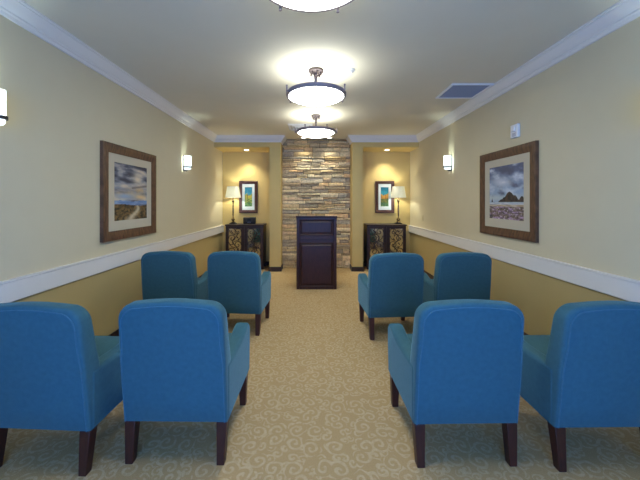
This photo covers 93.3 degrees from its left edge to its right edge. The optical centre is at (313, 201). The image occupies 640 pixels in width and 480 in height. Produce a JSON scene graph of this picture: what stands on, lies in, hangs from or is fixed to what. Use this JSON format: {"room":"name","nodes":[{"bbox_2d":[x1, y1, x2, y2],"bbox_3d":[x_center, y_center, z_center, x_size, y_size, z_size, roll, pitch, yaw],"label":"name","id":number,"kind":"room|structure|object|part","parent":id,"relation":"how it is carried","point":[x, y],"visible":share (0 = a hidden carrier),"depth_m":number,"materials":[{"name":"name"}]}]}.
{"room":"house of worship","nodes":[
{"label":"house of worship","id":0,"kind":"room"},
{"bbox_2d":[0,15,222,335],"bbox_3d":[-2.060,0.035,2.455,0.120,2.710,8.310,0,0,0],"label":"wall","id":1,"kind":"structure","parent":0,"point":[59,109],"depth_m":2.54,"materials":[{"name":"paint"}]},
{"bbox_2d":[0,89,7,125],"bbox_3d":[-1.937,-0.569,1.840,0.126,0.250,0.102,0,0,0],"label":"wall sconce","id":2,"kind":"object","parent":1,"relation":"attached to","point":[3,118],"visible":1,"depth_m":1.83,"materials":[{"name":"white glass"}]},
{"bbox_3d":[-1.932,-0.603,1.840,0.092,0.162,0.092,0,0,0],"label":"lamp shade","id":3,"kind":"part","parent":2,"relation":"part of","materials":[{"name":"white glass"}]},
{"bbox_2d":[0,225,223,302],"bbox_3d":[-1.983,0.582,2.455,0.034,0.151,8.310,0,0,0],"label":"trim","id":4,"kind":"structure","parent":1,"relation":"attached to","point":[14,289],"depth_m":2.56,"materials":[{"name":"white"}]},
{"bbox_2d":[100,140,155,242],"bbox_3d":[-1.982,-0.098,3.295,0.036,0.955,0.950,0,0,0],"label":"framed picture","id":5,"kind":"object","parent":1,"relation":"attached to","point":[127,175],"visible":1,"depth_m":3.17,"materials":[{"name":"brown wood"}]},
{"bbox_2d":[114,162,146,220],"bbox_3d":[-1.992,-0.104,3.295,0.010,0.595,0.590,0,0,0],"label":"art print","id":6,"kind":"object","parent":5,"relation":"attached to","point":[130,179],"depth_m":3.27},
{"bbox_2d":[0,0,286,144],"bbox_3d":[-1.287,-1.258,2.315,1.426,0.124,8.030,0,0,0],"label":"trim","id":7,"kind":"structure","parent":1,"relation":"attached to","point":[19,12],"depth_m":2.69,"materials":[{"name":"white wood"}]},
{"bbox_2d":[183,155,191,171],"bbox_3d":[-1.937,-0.592,4.640,0.126,0.250,0.102,0,0,0],"label":"wall sconce","id":8,"kind":"object","parent":1,"relation":"attached to","point":[187,166],"visible":1,"depth_m":4.61,"materials":[{"name":"white glass"}]},
{"bbox_3d":[-1.932,-0.626,4.640,0.092,0.162,0.092,0,0,0],"label":"lamp shade","id":9,"kind":"part","parent":8,"relation":"part of","materials":[{"name":"white glass"}]},
{"bbox_2d":[108,261,282,335],"bbox_3d":[-1.326,1.344,2.455,1.348,0.092,8.310,0,0,0],"label":"baseboard","id":10,"kind":"structure","parent":1,"relation":"attached to","point":[271,269],"depth_m":6.03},
{"bbox_2d":[214,142,281,266],"bbox_3d":[-1.334,0.035,6.330,1.332,2.710,0.560,0,0,0],"label":"wall","id":11,"kind":"structure","parent":0,"point":[274,149],"depth_m":6.05,"materials":[{"name":"paint"}]},
{"bbox_2d":[282,139,349,267],"bbox_3d":[0.049,0.035,6.460,1.433,2.710,0.299,0,0,0],"label":"stone wall","id":12,"kind":"structure","parent":0,"point":[315,173],"depth_m":6.35,"materials":[{"name":"beige stone"}]},
{"bbox_2d":[223,152,409,260],"bbox_3d":[0.050,0.035,6.670,4.340,2.710,0.120,0,0,0],"label":"wall","id":13,"kind":"structure","parent":0,"point":[237,166],"depth_m":6.61,"materials":[{"name":"paint"}]},
{"bbox_2d":[239,181,257,212],"bbox_3d":[-1.432,-0.110,6.592,0.400,0.700,0.036,0,0,0],"label":"framed picture","id":14,"kind":"object","parent":13,"relation":"attached to","point":[248,202],"visible":1,"depth_m":6.59,"materials":[{"name":"brown"}]},
{"bbox_2d":[245,187,251,205],"bbox_3d":[-1.432,-0.113,6.602,0.164,0.425,0.010,0,0,0],"label":"art print","id":15,"kind":"object","parent":14,"relation":"attached to","point":[248,190],"depth_m":6.60},
{"bbox_2d":[375,181,393,212],"bbox_3d":[1.545,-0.110,6.592,0.410,0.700,0.036,0,0,0],"label":"framed picture","id":16,"kind":"object","parent":13,"relation":"attached to","point":[384,203],"visible":1,"depth_m":6.59,"materials":[{"name":"brown"}]},
{"bbox_2d":[381,187,388,205],"bbox_3d":[1.543,-0.113,6.602,0.176,0.425,0.010,0,0,0],"label":"art print","id":17,"kind":"object","parent":16,"relation":"attached to","point":[384,190],"depth_m":6.60},
{"bbox_2d":[0,266,639,479],"bbox_3d":[0.050,1.440,2.455,4.340,0.100,8.550,0,0,0],"label":"floor","id":18,"kind":"structure","parent":0,"point":[318,406],"depth_m":1.80,"materials":[{"name":"carpet"}]},
{"bbox_2d":[0,301,122,476],"bbox_3d":[-1.405,0.950,1.786,0.562,0.880,0.621,0,0,3],"label":"armchair","id":19,"kind":"object","parent":18,"relation":"on","point":[56,374],"visible":0.79,"depth_m":1.52,"materials":[{"name":"blue fabric"}]},
{"bbox_3d":[-1.662,1.281,1.588,0.056,0.218,0.069,0,0,3],"label":"leg","id":20,"kind":"part","parent":19,"relation":"part of","materials":[{"name":"brown wood"}]},
{"bbox_3d":[-1.416,0.840,1.581,0.556,0.660,0.201,0,0,3],"label":"backrest","id":21,"kind":"part","parent":19,"relation":"part of","materials":[{"name":"blue fabric"}]},
{"bbox_3d":[-1.171,1.281,1.562,0.056,0.218,0.069,0,0,3],"label":"leg","id":22,"kind":"part","parent":19,"relation":"part of","materials":[{"name":"brown wood"}]},
{"bbox_2d":[95,336,118,356],"bbox_3d":[-1.400,0.967,1.891,0.376,0.122,0.410,0,0,3],"label":"seat cushion","id":23,"kind":"object","parent":19,"relation":"on","point":[104,344],"depth_m":1.94,"materials":[{"name":"blue fabric"}]},
{"bbox_3d":[-1.168,1.004,1.809,0.091,0.345,0.526,0,0,3],"label":"armrest","id":24,"kind":"part","parent":19,"relation":"part of","materials":[{"name":"blue fabric"}]},
{"bbox_2d":[141,251,207,299],"bbox_3d":[-1.509,0.950,3.396,0.562,0.880,0.621,0,0,2],"label":"armchair","id":25,"kind":"object","parent":18,"relation":"on","point":[164,274],"visible":0.77,"depth_m":3.12,"materials":[{"name":"blue fabric"}]},
{"bbox_3d":[-1.272,1.004,3.426,0.091,0.345,0.526,0,0,2],"label":"armrest","id":26,"kind":"part","parent":25,"relation":"part of","materials":[{"name":"blue fabric"}]},
{"bbox_2d":[118,298,249,464],"bbox_3d":[-0.735,0.950,1.841,0.562,0.880,0.621,0,0,1],"label":"armchair","id":27,"kind":"object","parent":18,"relation":"on","point":[180,361],"visible":1,"depth_m":1.57,"materials":[{"name":"blue fabric"}]},
{"bbox_3d":[-0.984,1.281,1.633,0.056,0.218,0.069,0,0,1],"label":"leg","id":28,"kind":"part","parent":27,"relation":"part of","materials":[{"name":"brown wood"}]},
{"bbox_3d":[-0.738,0.840,1.635,0.556,0.660,0.201,0,0,1],"label":"backrest","id":29,"kind":"part","parent":27,"relation":"part of","materials":[{"name":"blue fabric"}]},
{"bbox_3d":[-0.492,1.281,1.627,0.056,0.218,0.069,0,0,1],"label":"leg","id":30,"kind":"part","parent":27,"relation":"part of","materials":[{"name":"brown wood"}]},
{"bbox_3d":[-0.499,1.004,1.874,0.091,0.345,0.526,0,0,1],"label":"armrest","id":31,"kind":"part","parent":27,"relation":"part of","materials":[{"name":"blue fabric"}]},
{"bbox_3d":[-0.485,1.281,2.074,0.056,0.218,0.056,0,0,1],"label":"leg","id":32,"kind":"part","parent":27,"relation":"part of","materials":[{"name":"brown wood"}]},
{"bbox_2d":[207,251,270,335],"bbox_3d":[-0.817,0.950,3.396,0.562,0.880,0.621,0,0,3],"label":"armchair","id":33,"kind":"object","parent":18,"relation":"on","point":[236,281],"visible":0.91,"depth_m":3.13,"materials":[{"name":"blue fabric"}]},
{"bbox_3d":[-0.830,0.840,3.191,0.556,0.660,0.201,0,0,4],"label":"backrest","id":34,"kind":"part","parent":33,"relation":"part of","materials":[{"name":"blue fabric"}]},
{"bbox_3d":[-0.585,1.281,3.170,0.056,0.218,0.069,0,0,3],"label":"leg","id":35,"kind":"part","parent":33,"relation":"part of","materials":[{"name":"brown wood"}]},
{"bbox_3d":[-0.580,1.004,3.417,0.091,0.345,0.526,0,0,4],"label":"armrest","id":36,"kind":"part","parent":33,"relation":"part of","materials":[{"name":"blue fabric"}]},
{"bbox_3d":[-0.557,1.281,3.616,0.056,0.218,0.056,0,0,3],"label":"leg","id":37,"kind":"part","parent":33,"relation":"part of","materials":[{"name":"brown wood"}]},
{"bbox_2d":[225,223,266,268],"bbox_3d":[-1.430,0.927,6.381,0.804,0.926,0.408,0,0,0],"label":"base cabinet","id":38,"kind":"object","parent":18,"relation":"on","point":[239,236],"visible":0.77,"depth_m":6.21,"materials":[{"name":"brown wood"}]},
{"bbox_2d":[225,186,240,223],"bbox_3d":[-1.712,0.065,6.390,0.324,0.798,0.324,0,0,0],"label":"table lamp","id":39,"kind":"object","parent":38,"relation":"on","point":[232,191],"visible":0.98,"depth_m":6.30,"materials":[{"name":"beige fabric"}]},
{"bbox_3d":[-1.712,0.149,6.390,0.084,0.570,0.084,0,0,0],"label":"stem","id":40,"kind":"part","parent":39,"relation":"part of","materials":[{"name":"gold metal"}]},
{"bbox_3d":[-1.712,-0.211,6.390,0.320,0.230,0.320,0,0,0],"label":"lamp shade","id":41,"kind":"part","parent":39,"relation":"part of","materials":[{"name":"beige fabric"}]},
{"bbox_3d":[-1.625,0.889,6.210,0.383,0.778,0.020,0,0,0],"label":"door","id":42,"kind":"part","parent":38,"relation":"part of","materials":[{"name":"brown wood"}]},
{"bbox_3d":[-1.627,0.884,6.216,0.263,0.672,0.005,0,0,0],"label":"mirror panel","id":43,"kind":"part","parent":38,"relation":"part of","materials":[{"name":"beige"}]},
{"bbox_2d":[243,217,255,223],"bbox_3d":[-1.355,0.392,6.358,0.256,0.143,0.104,0,0,0],"label":"radio","id":44,"kind":"object","parent":38,"relation":"on","point":[246,220],"visible":1,"depth_m":6.31,"materials":[{"name":"black plastic"}]},
{"bbox_3d":[-1.236,0.889,6.210,0.383,0.778,0.020,0,0,0],"label":"door","id":45,"kind":"part","parent":38,"relation":"part of","materials":[{"name":"brown wood"}]},
{"bbox_3d":[-1.234,0.884,6.216,0.263,0.672,0.005,0,0,0],"label":"mirror panel","id":46,"kind":"part","parent":38,"relation":"part of","materials":[{"name":"beige"}]},
{"bbox_2d":[296,216,336,288],"bbox_3d":[0.041,0.806,5.028,0.660,1.168,0.484,0,0,0],"label":"lectern","id":47,"kind":"object","parent":18,"relation":"on","point":[316,235],"visible":1,"depth_m":4.80,"materials":[{"name":"brown wood"}]},
{"bbox_3d":[0.041,0.405,4.807,0.544,0.246,0.022,0,0,0],"label":"raised panel","id":48,"kind":"part","parent":47,"relation":"part of","materials":[{"name":"brown wood"}]},
{"bbox_3d":[0.041,0.998,4.807,0.544,0.692,0.022,0,0,0],"label":"raised panel","id":49,"kind":"part","parent":47,"relation":"part of","materials":[{"name":"brown wood"}]},
{"bbox_2d":[364,223,406,268],"bbox_3d":[1.492,0.927,6.381,0.828,0.926,0.408,0,0,0],"label":"base cabinet","id":50,"kind":"object","parent":18,"relation":"on","point":[379,238],"visible":0.74,"depth_m":6.21,"materials":[{"name":"brown wood"}]},
{"bbox_3d":[1.290,0.884,6.216,0.275,0.672,0.005,0,0,0],"label":"mirror panel","id":51,"kind":"part","parent":50,"relation":"part of","materials":[{"name":"beige"}]},
{"bbox_3d":[1.292,0.889,6.210,0.395,0.778,0.020,0,0,0],"label":"door","id":52,"kind":"part","parent":50,"relation":"part of","materials":[{"name":"brown wood"}]},
{"bbox_3d":[1.692,0.889,6.210,0.395,0.778,0.020,0,0,0],"label":"door","id":53,"kind":"part","parent":50,"relation":"part of","materials":[{"name":"brown wood"}]},
{"bbox_3d":[1.694,0.884,6.216,0.275,0.672,0.005,0,0,0],"label":"mirror panel","id":54,"kind":"part","parent":50,"relation":"part of","materials":[{"name":"beige"}]},
{"bbox_2d":[390,186,405,223],"bbox_3d":[1.785,0.065,6.390,0.324,0.798,0.324,0,0,0],"label":"table lamp","id":55,"kind":"object","parent":50,"relation":"on","point":[398,192],"visible":0.99,"depth_m":6.30,"materials":[{"name":"beige fabric"}]},
{"bbox_3d":[1.785,0.149,6.390,0.084,0.570,0.084,0,0,0],"label":"stem","id":56,"kind":"part","parent":55,"relation":"part of","materials":[{"name":"gold metal"}]},
{"bbox_3d":[1.785,-0.211,6.390,0.320,0.230,0.320,0,0,0],"label":"lamp shade","id":57,"kind":"part","parent":55,"relation":"part of","materials":[{"name":"beige fabric"}]},
{"bbox_2d":[358,252,423,339],"bbox_3d":[0.815,0.950,3.296,0.562,0.880,0.621,0,0,-4],"label":"armchair","id":58,"kind":"object","parent":18,"relation":"on","point":[393,286],"visible":0.94,"depth_m":3.03,"materials":[{"name":"blue fabric"}]},
{"bbox_3d":[0.555,1.281,3.516,0.056,0.218,0.056,0,0,-4],"label":"leg","id":59,"kind":"part","parent":58,"relation":"part of","materials":[{"name":"brown wood"}]},
{"bbox_3d":[0.578,1.004,3.317,0.091,0.345,0.526,0,0,-4],"label":"armrest","id":60,"kind":"part","parent":58,"relation":"part of","materials":[{"name":"blue fabric"}]},
{"bbox_3d":[0.583,1.281,3.069,0.056,0.218,0.069,0,0,-4],"label":"leg","id":61,"kind":"part","parent":58,"relation":"part of","materials":[{"name":"brown wood"}]},
{"bbox_3d":[0.828,0.840,3.091,0.556,0.660,0.201,0,0,-4],"label":"backrest","id":62,"kind":"part","parent":58,"relation":"part of","materials":[{"name":"blue fabric"}]},
{"bbox_2d":[388,299,523,467],"bbox_3d":[0.800,0.950,1.827,0.562,0.880,0.621,0,0,-1],"label":"armchair","id":63,"kind":"object","parent":18,"relation":"on","point":[461,361],"visible":1,"depth_m":1.56,"materials":[{"name":"blue fabric"}]},
{"bbox_3d":[0.550,1.281,2.058,0.056,0.218,0.056,0,0,-1],"label":"leg","id":64,"kind":"part","parent":63,"relation":"part of","materials":[{"name":"brown wood"}]},
{"bbox_3d":[0.564,1.004,1.858,0.091,0.345,0.526,0,0,-1],"label":"armrest","id":65,"kind":"part","parent":63,"relation":"part of","materials":[{"name":"blue fabric"}]},
{"bbox_2d":[407,334,412,343],"bbox_3d":[0.798,0.967,1.932,0.376,0.122,0.410,0,0,-1],"label":"seat cushion","id":66,"kind":"object","parent":63,"relation":"on","point":[409,335],"depth_m":2.05,"materials":[{"name":"blue fabric"}]},
{"bbox_3d":[0.558,1.281,1.611,0.056,0.218,0.069,0,0,-1],"label":"leg","id":67,"kind":"part","parent":63,"relation":"part of","materials":[{"name":"brown wood"}]},
{"bbox_3d":[0.803,0.840,1.621,0.556,0.660,0.201,0,0,-1],"label":"backrest","id":68,"kind":"part","parent":63,"relation":"part of","materials":[{"name":"blue fabric"}]},
{"bbox_3d":[1.049,1.281,1.619,0.056,0.218,0.069,0,0,-1],"label":"leg","id":69,"kind":"part","parent":63,"relation":"part of","materials":[{"name":"brown wood"}]},
{"bbox_2d":[423,252,491,302],"bbox_3d":[1.517,0.950,3.326,0.562,0.880,0.621,0,0,-1],"label":"armchair","id":70,"kind":"object","parent":18,"relation":"on","point":[457,275],"visible":0.73,"depth_m":3.05,"materials":[{"name":"blue fabric"}]},
{"bbox_3d":[1.281,1.004,3.359,0.091,0.345,0.526,0,0,-1],"label":"armrest","id":71,"kind":"part","parent":70,"relation":"part of","materials":[{"name":"blue fabric"}]},
{"bbox_2d":[520,300,639,471],"bbox_3d":[1.522,0.950,1.802,0.562,0.880,0.621,0,0,-1],"label":"armchair","id":72,"kind":"object","parent":18,"relation":"on","point":[585,373],"visible":0.8,"depth_m":1.54,"materials":[{"name":"blue fabric"}]},
{"bbox_3d":[1.286,1.004,1.834,0.091,0.345,0.526,0,0,-1],"label":"armrest","id":73,"kind":"part","parent":72,"relation":"part of","materials":[{"name":"blue fabric"}]},
{"bbox_2d":[523,335,549,354],"bbox_3d":[1.520,0.967,1.907,0.376,0.122,0.410,0,0,-1],"label":"seat cushion","id":74,"kind":"object","parent":72,"relation":"on","point":[539,342],"depth_m":1.96,"materials":[{"name":"blue fabric"}]},
{"bbox_3d":[1.279,1.281,1.587,0.056,0.218,0.069,0,0,-1],"label":"leg","id":75,"kind":"part","parent":72,"relation":"part of","materials":[{"name":"brown wood"}]},
{"bbox_3d":[1.524,0.840,1.595,0.556,0.660,0.201,0,0,-1],"label":"backrest","id":76,"kind":"part","parent":72,"relation":"part of","materials":[{"name":"blue fabric"}]},
{"bbox_2d":[23,0,619,139],"bbox_3d":[0.050,-1.370,2.455,4.340,0.100,8.550,0,0,0],"label":"ceiling","id":77,"kind":"structure","parent":0,"point":[228,65],"depth_m":2.60,"materials":[{"name":"paint"}]},
{"bbox_2d":[288,124,312,129],"bbox_3d":[-0.235,-1.303,5.300,0.420,0.034,0.420,0,0,0],"label":"ceiling vent","id":78,"kind":"object","parent":77,"relation":"in","point":[291,126],"visible":0.56,"depth_m":5.17,"materials":[{"name":"white metal"}]},
{"bbox_2d":[269,0,353,12],"bbox_3d":[-0.012,-1.154,1.385,0.652,0.332,0.600,0,0,-3],"label":"ceiling lamp","id":79,"kind":"object","parent":77,"relation":"attached to","point":[307,6],"visible":1,"depth_m":1.58,"materials":[{"name":"white glass"}]},
{"bbox_2d":[286,67,345,106],"bbox_3d":[0.021,-1.154,3.020,0.600,0.332,0.652,0,0,2],"label":"ceiling lamp","id":80,"kind":"object","parent":77,"relation":"attached to","point":[315,93],"visible":1,"depth_m":2.89,"materials":[{"name":"white glass"}]},
{"bbox_3d":[0.021,-1.022,3.020,0.564,0.069,0.564,0,0,2],"label":"lamp shade","id":81,"kind":"part","parent":80,"relation":"part of","materials":[{"name":"white glass"}]},
{"bbox_2d":[295,114,336,137],"bbox_3d":[0.030,-1.154,4.600,0.600,0.332,0.652,0,0,-30],"label":"ceiling lamp","id":82,"kind":"object","parent":77,"relation":"attached to","point":[315,131],"visible":1,"depth_m":4.46,"materials":[{"name":"white glass"}]},
{"bbox_3d":[0.030,-1.022,4.600,0.564,0.069,0.564,0,0,-30],"label":"lamp shade","id":83,"kind":"part","parent":82,"relation":"part of","materials":[{"name":"white glass"}]},
{"bbox_2d":[342,67,354,74],"bbox_3d":[0.345,-1.302,3.020,0.124,0.036,0.124,0,0,0],"label":"smoke detector","id":84,"kind":"object","parent":77,"relation":"attached to","point":[349,70],"visible":1,"depth_m":2.99,"materials":[{"name":"white plastic"}]},
{"bbox_2d":[435,83,493,98],"bbox_3d":[1.770,-1.313,3.590,0.470,0.014,0.460,0,0,0],"label":"ceiling vent","id":85,"kind":"object","parent":77,"relation":"in","point":[455,90],"visible":1,"depth_m":3.56,"materials":[{"name":"grey metal"}]},
{"bbox_2d":[350,142,418,266],"bbox_3d":[1.433,0.035,6.330,1.335,2.710,0.560,0,0,0],"label":"wall","id":86,"kind":"structure","parent":0,"point":[357,149],"depth_m":6.05,"materials":[{"name":"paint"}]},
{"bbox_2d":[410,17,639,334],"bbox_3d":[2.160,0.035,2.455,0.120,2.710,8.310,0,0,0],"label":"wall","id":87,"kind":"structure","parent":0,"point":[583,111],"depth_m":2.59,"materials":[{"name":"paint"}]},
{"bbox_2d":[350,261,527,334],"bbox_3d":[1.425,1.344,2.455,1.351,0.092,8.310,0,0,0],"label":"baseboard","id":88,"kind":"structure","parent":87,"relation":"attached to","point":[353,269],"depth_m":6.03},
{"bbox_2d":[443,155,451,170],"bbox_3d":[2.037,-0.592,4.620,0.126,0.250,0.102,0,0,0],"label":"wall sconce","id":89,"kind":"object","parent":87,"relation":"attached to","point":[447,166],"visible":1,"depth_m":4.59,"materials":[{"name":"white glass"}]},
{"bbox_3d":[2.032,-0.626,4.620,0.092,0.162,0.092,0,0,0],"label":"lamp shade","id":90,"kind":"part","parent":89,"relation":"part of","materials":[{"name":"white glass"}]},
{"bbox_2d":[346,0,639,144],"bbox_3d":[1.385,-1.258,2.315,1.429,0.124,8.030,0,0,0],"label":"trim","id":91,"kind":"structure","parent":87,"relation":"attached to","point":[623,12],"depth_m":2.69,"materials":[{"name":"white wood"}]},
{"bbox_2d":[480,140,538,242],"bbox_3d":[2.082,-0.098,3.295,0.036,0.955,0.950,0,0,0],"label":"framed picture","id":92,"kind":"object","parent":87,"relation":"attached to","point":[509,177],"visible":1,"depth_m":3.18,"materials":[{"name":"brown wood"}]},
{"bbox_2d":[490,162,523,220],"bbox_3d":[2.092,-0.104,3.295,0.010,0.595,0.590,0,0,0],"label":"art print","id":93,"kind":"object","parent":92,"relation":"attached to","point":[506,179],"depth_m":3.26},
{"bbox_2d":[510,123,519,138],"bbox_3d":[2.077,-0.734,3.130,0.046,0.138,0.116,0,0,0],"label":"fire alarm","id":94,"kind":"object","parent":87,"relation":"attached to","point":[514,129],"visible":1,"depth_m":3.10,"materials":[{"name":"white plastic"}]},
{"bbox_2d":[408,225,639,301],"bbox_3d":[2.083,0.582,2.455,0.034,0.151,8.310,0,0,0],"label":"trim","id":95,"kind":"structure","parent":87,"relation":"attached to","point":[628,289],"depth_m":2.60,"materials":[{"name":"white"}]}
]}

